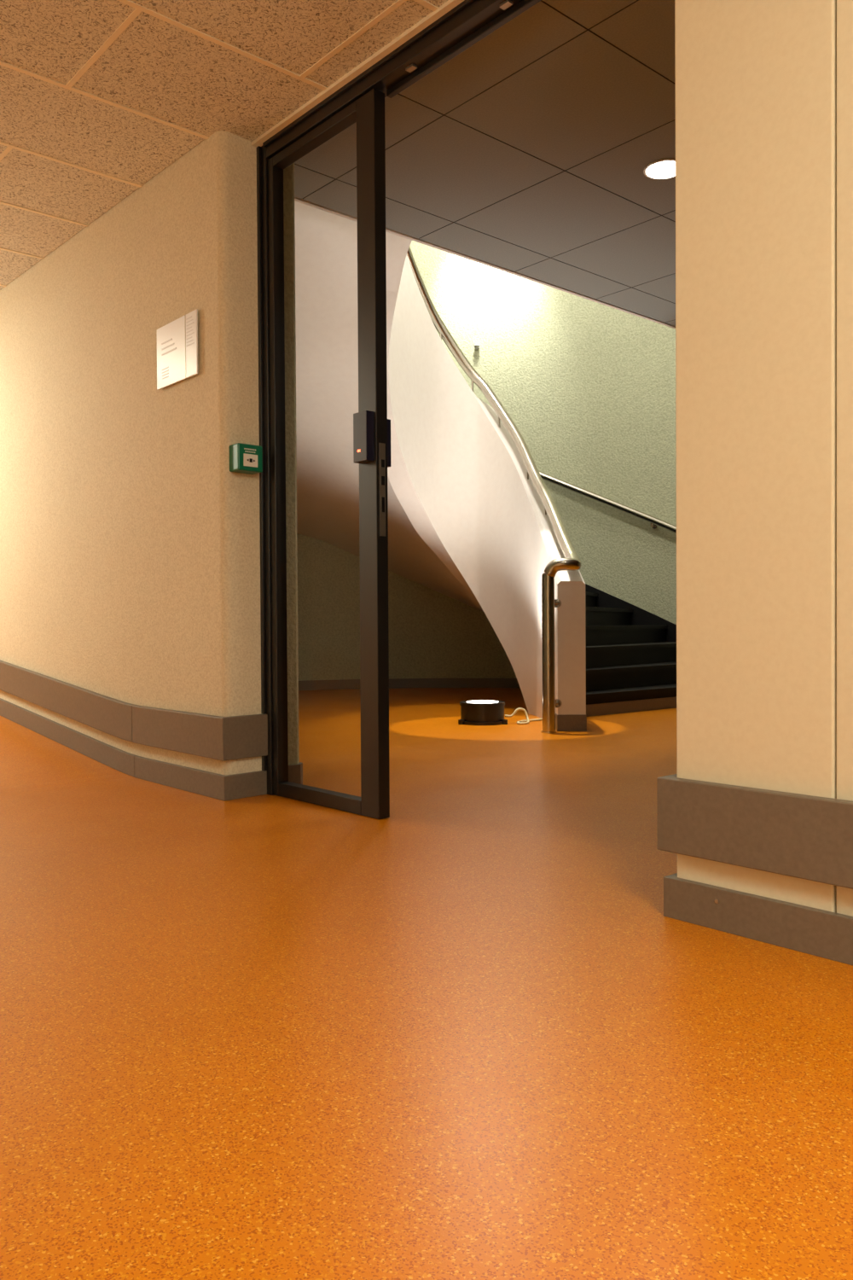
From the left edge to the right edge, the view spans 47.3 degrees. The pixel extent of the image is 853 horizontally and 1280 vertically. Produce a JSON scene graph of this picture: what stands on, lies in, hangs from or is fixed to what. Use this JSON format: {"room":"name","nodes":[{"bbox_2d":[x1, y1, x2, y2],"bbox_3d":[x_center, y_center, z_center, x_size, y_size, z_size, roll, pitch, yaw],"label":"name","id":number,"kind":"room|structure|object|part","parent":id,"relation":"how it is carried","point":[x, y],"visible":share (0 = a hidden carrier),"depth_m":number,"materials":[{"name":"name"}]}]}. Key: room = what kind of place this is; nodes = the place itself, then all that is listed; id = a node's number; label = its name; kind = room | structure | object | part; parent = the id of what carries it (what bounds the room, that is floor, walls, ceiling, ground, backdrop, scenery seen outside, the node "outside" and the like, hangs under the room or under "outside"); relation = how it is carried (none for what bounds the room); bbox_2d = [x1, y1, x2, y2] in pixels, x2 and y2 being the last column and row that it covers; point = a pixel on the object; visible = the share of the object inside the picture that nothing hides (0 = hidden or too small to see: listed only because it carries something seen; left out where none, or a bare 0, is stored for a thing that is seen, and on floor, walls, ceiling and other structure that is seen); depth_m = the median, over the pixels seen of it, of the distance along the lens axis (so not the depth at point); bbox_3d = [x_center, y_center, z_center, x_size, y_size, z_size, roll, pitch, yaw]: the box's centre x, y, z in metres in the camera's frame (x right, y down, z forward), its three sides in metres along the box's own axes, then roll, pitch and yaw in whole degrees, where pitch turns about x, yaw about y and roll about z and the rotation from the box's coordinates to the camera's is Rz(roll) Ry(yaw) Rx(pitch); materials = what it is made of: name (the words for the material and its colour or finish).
{"room":"hospital corridor","nodes":[
{"label":"hospital corridor","id":0,"kind":"room"},
{"bbox_2d":[0,130,299,775],"bbox_3d":[-3.855,-2.212,7.399,0.355,5.650,9.760,-1,1,-41],"label":"wall","id":1,"kind":"structure","parent":0,"point":[130,542],"depth_m":4.12,"materials":[{"name":"beige paint"}]},
{"bbox_2d":[0,698,267,801],"bbox_3d":[-3.875,0.120,7.323,0.196,0.888,9.682,-1,1,-41],"label":"baseboard","id":2,"kind":"structure","parent":1,"relation":"attached to","point":[224,788],"depth_m":4.12,"materials":[{"name":"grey plastic"}]},
{"bbox_2d":[0,659,267,761],"bbox_3d":[-3.876,-0.065,7.313,0.207,0.956,9.692,-1,1,-41],"label":"trim","id":3,"kind":"structure","parent":1,"relation":"attached to","point":[212,736],"depth_m":4.09,"materials":[{"name":"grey plastic"}]},
{"bbox_2d":[157,308,197,389],"bbox_3d":[-0.992,-1.150,3.875,0.018,0.247,0.340,-1,1,-41],"label":"wall sign","id":4,"kind":"object","parent":1,"relation":"attached to","point":[177,340],"visible":1,"depth_m":3.86,"materials":[{"name":"white plastic"}]},
{"bbox_2d":[161,314,194,378],"bbox_3d":[-0.989,-1.150,3.860,0.002,0.247,0.276,-1,1,-41],"label":"print","id":5,"kind":"object","parent":4,"relation":"attached to","point":[177,336],"depth_m":3.85,"materials":[{"name":"white paper"}]},
{"bbox_2d":[228,442,262,474],"bbox_3d":[-0.681,-0.683,3.667,0.106,0.100,0.079,-1,1,-41],"label":"emergency door release","id":6,"kind":"object","parent":1,"relation":"attached to","point":[244,458],"visible":1,"depth_m":3.64,"materials":[{"name":"teal plastic"}]},
{"bbox_3d":[-0.658,-0.682,3.638,0.060,0.067,0.004,-1,1,-41],"label":"break panel","id":7,"kind":"part","parent":6,"relation":"part of","materials":[{"name":"white plastic"}]},
{"bbox_2d":[288,762,302,784],"bbox_3d":[-1.724,0.532,5.238,0.109,0.100,3.659,-1,1,-41],"label":"baseboard","id":8,"kind":"structure","parent":1,"relation":"attached to","point":[295,771],"depth_m":3.86,"materials":[{"name":"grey plastic"}]},
{"bbox_2d":[267,88,389,819],"bbox_3d":[-0.365,-0.616,3.499,0.048,2.428,0.655,-1,1,-41],"label":"door","id":9,"kind":"structure","parent":1,"relation":"in","point":[368,111],"depth_m":3.29,"materials":[{"name":"black paint"}]},
{"bbox_2d":[353,410,391,467],"bbox_3d":[-0.182,-0.675,3.288,0.114,0.175,0.073,-1,1,-41],"label":"card reader","id":10,"kind":"object","parent":9,"relation":"attached to","point":[363,421],"visible":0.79,"depth_m":3.25,"materials":[{"name":"black plastic"}]},
{"bbox_2d":[378,442,385,536],"bbox_3d":[-0.138,-0.500,3.243,0.024,0.312,0.032,-1,1,-41],"label":"lock plate","id":11,"kind":"object","parent":9,"relation":"attached to","point":[382,446],"depth_m":3.25,"materials":[{"name":"silver metal"}]},
{"bbox_2d":[251,0,464,147],"bbox_3d":[-0.001,-1.889,2.981,0.033,0.012,1.990,-1,1,-41],"label":"trim","id":12,"kind":"structure","parent":1,"relation":"attached to","point":[449,5],"depth_m":3.21,"materials":[{"name":"beige wood"}]},
{"bbox_2d":[0,0,448,290],"bbox_3d":[-2.734,-1.978,3.216,3.785,0.200,16.450,-1,1,-41],"label":"ceiling","id":13,"kind":"structure","parent":0,"point":[98,98],"depth_m":3.30,"materials":[{"name":"brown tile"}]},
{"bbox_2d":[0,687,852,1279],"bbox_3d":[-0.523,0.168,5.529,10.100,0.806,17.000,-1,1,-41],"label":"floor","id":14,"kind":"structure","parent":0,"point":[466,1032],"depth_m":1.55,"materials":[{"name":"orange plastic"}]},
{"bbox_2d":[256,0,541,795],"bbox_3d":[0.050,-0.645,3.029,0.092,2.500,2.027,-1,1,-41],"label":"frame","id":15,"kind":"object","parent":14,"relation":"on","point":[470,21],"visible":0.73,"depth_m":3.52,"materials":[{"name":"black paint"}]},
{"bbox_2d":[405,63,417,72],"bbox_3d":[-0.040,-1.819,3.103,0.024,0.024,0.054,-1,1,-41],"label":"lock plate","id":16,"kind":"object","parent":15,"relation":"attached to","point":[411,67],"depth_m":3.11,"materials":[{"name":"silver metal"}]},
{"bbox_2d":[499,0,512,10],"bbox_3d":[0.236,-1.816,2.789,0.024,0.024,0.051,-1,1,-41],"label":"lock plate","id":17,"kind":"object","parent":15,"relation":"attached to","point":[504,5],"depth_m":2.79,"materials":[{"name":"silver metal"}]},
{"bbox_2d":[294,200,676,733],"bbox_3d":[-0.232,-2.007,7.880,5.691,5.082,4.621,-1,1,-41],"label":"spiral staircase","id":18,"kind":"structure","parent":14,"relation":"on","point":[474,520],"depth_m":7.33,"materials":[{"name":"white paint"}]},
{"bbox_3d":[0.262,-1.907,6.579,1.378,4.915,2.528,0,1,-1],"label":"balustrade","id":19,"kind":"part","parent":18,"relation":"part of","materials":[{"name":"white paint"}]},
{"bbox_3d":[0.279,-1.991,6.574,1.265,5.082,2.365,0,1,-4],"label":"handrail","id":20,"kind":"part","parent":18,"relation":"part of","materials":[{"name":"silver metal"}]},
{"bbox_2d":[458,700,542,725],"bbox_3d":[0.494,0.479,6.461,0.567,0.143,0.345,0,1,4],"label":"spotlight","id":21,"kind":"object","parent":14,"relation":"on","point":[473,712],"visible":1,"depth_m":6.34,"materials":[{"name":"black plastic"}]},
{"bbox_2d":[294,0,675,325],"bbox_3d":[3.899,-1.935,3.096,5.800,0.030,7.540,-1,1,-41],"label":"ceiling","id":22,"kind":"structure","parent":0,"point":[527,151],"depth_m":3.83,"materials":[{"name":"grey tile"}]},
{"bbox_2d":[643,158,675,179],"bbox_3d":[0.968,-1.911,3.951,0.170,0.007,0.170,-1,1,-41],"label":"recessed light","id":23,"kind":"object","parent":22,"relation":"in","point":[666,168],"visible":0.68,"depth_m":3.94,"materials":[{"name":"white plastic"}]},
{"bbox_2d":[296,240,676,680],"bbox_3d":[3.389,-2.272,6.768,13.265,5.600,4.511,0,1,23],"label":"wall","id":24,"kind":"structure","parent":0,"point":[589,386],"depth_m":9.86,"materials":[{"name":"green paint"}]},
{"bbox_2d":[298,678,520,690],"bbox_3d":[-0.498,0.469,9.008,6.289,0.100,2.103,-1,1,-15],"label":"baseboard","id":25,"kind":"structure","parent":24,"relation":"attached to","point":[393,683],"depth_m":10.08,"materials":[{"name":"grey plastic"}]},
{"bbox_2d":[473,343,479,349],"bbox_3d":[0.517,-3.023,10.022,0.063,0.050,0.092,0,1,4],"label":"wall sensor","id":26,"kind":"object","parent":24,"relation":"attached to","point":[476,346],"visible":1,"depth_m":10.01,"materials":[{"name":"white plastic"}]},
{"bbox_2d":[294,196,675,329],"bbox_3d":[1.436,-1.975,5.964,5.680,0.066,0.019,-1,1,-41],"label":"trim","id":27,"kind":"structure","parent":24,"relation":"attached to","point":[296,199],"depth_m":4.96,"materials":[{"name":"white paint"}]},
{"bbox_2d":[539,471,676,533],"bbox_3d":[0.944,-1.657,9.403,5.000,2.401,1.117,0,1,16],"label":"wall handrail","id":28,"kind":"object","parent":24,"relation":"attached to","point":[652,520],"visible":0.25,"depth_m":9.51,"materials":[{"name":"silver metal"}]},
{"bbox_2d":[674,0,837,913],"bbox_3d":[0.841,-0.687,2.162,0.465,2.600,0.358,-1,1,-41],"label":"wall","id":29,"kind":"structure","parent":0,"point":[756,80],"depth_m":2.00,"materials":[{"name":"beige paint"}]},
{"bbox_2d":[837,0,852,916],"bbox_3d":[2.576,-0.669,0.187,0.461,2.600,4.893,-1,1,-41],"label":"wall","id":30,"kind":"structure","parent":0,"point":[845,8],"depth_m":1.86,"materials":[{"name":"beige paint"}]},
{"bbox_2d":[657,773,852,889],"bbox_3d":[2.427,0.401,0.340,0.475,0.162,5.265,-1,1,-41],"label":"trim","id":31,"kind":"structure","parent":30,"relation":"attached to","point":[803,836],"depth_m":1.98,"materials":[{"name":"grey plastic"}]},
{"bbox_2d":[663,872,852,965],"bbox_3d":[2.434,0.586,0.342,0.468,0.088,5.255,-1,1,-41],"label":"baseboard","id":32,"kind":"structure","parent":30,"relation":"attached to","point":[820,933],"depth_m":1.99,"materials":[{"name":"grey plastic"}]},
{"bbox_3d":[2.576,-0.669,0.187,0.461,2.600,4.893,-1,1,-41],"label":"panel","id":33,"kind":"part","parent":30,"relation":"part of","materials":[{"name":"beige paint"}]}
]}

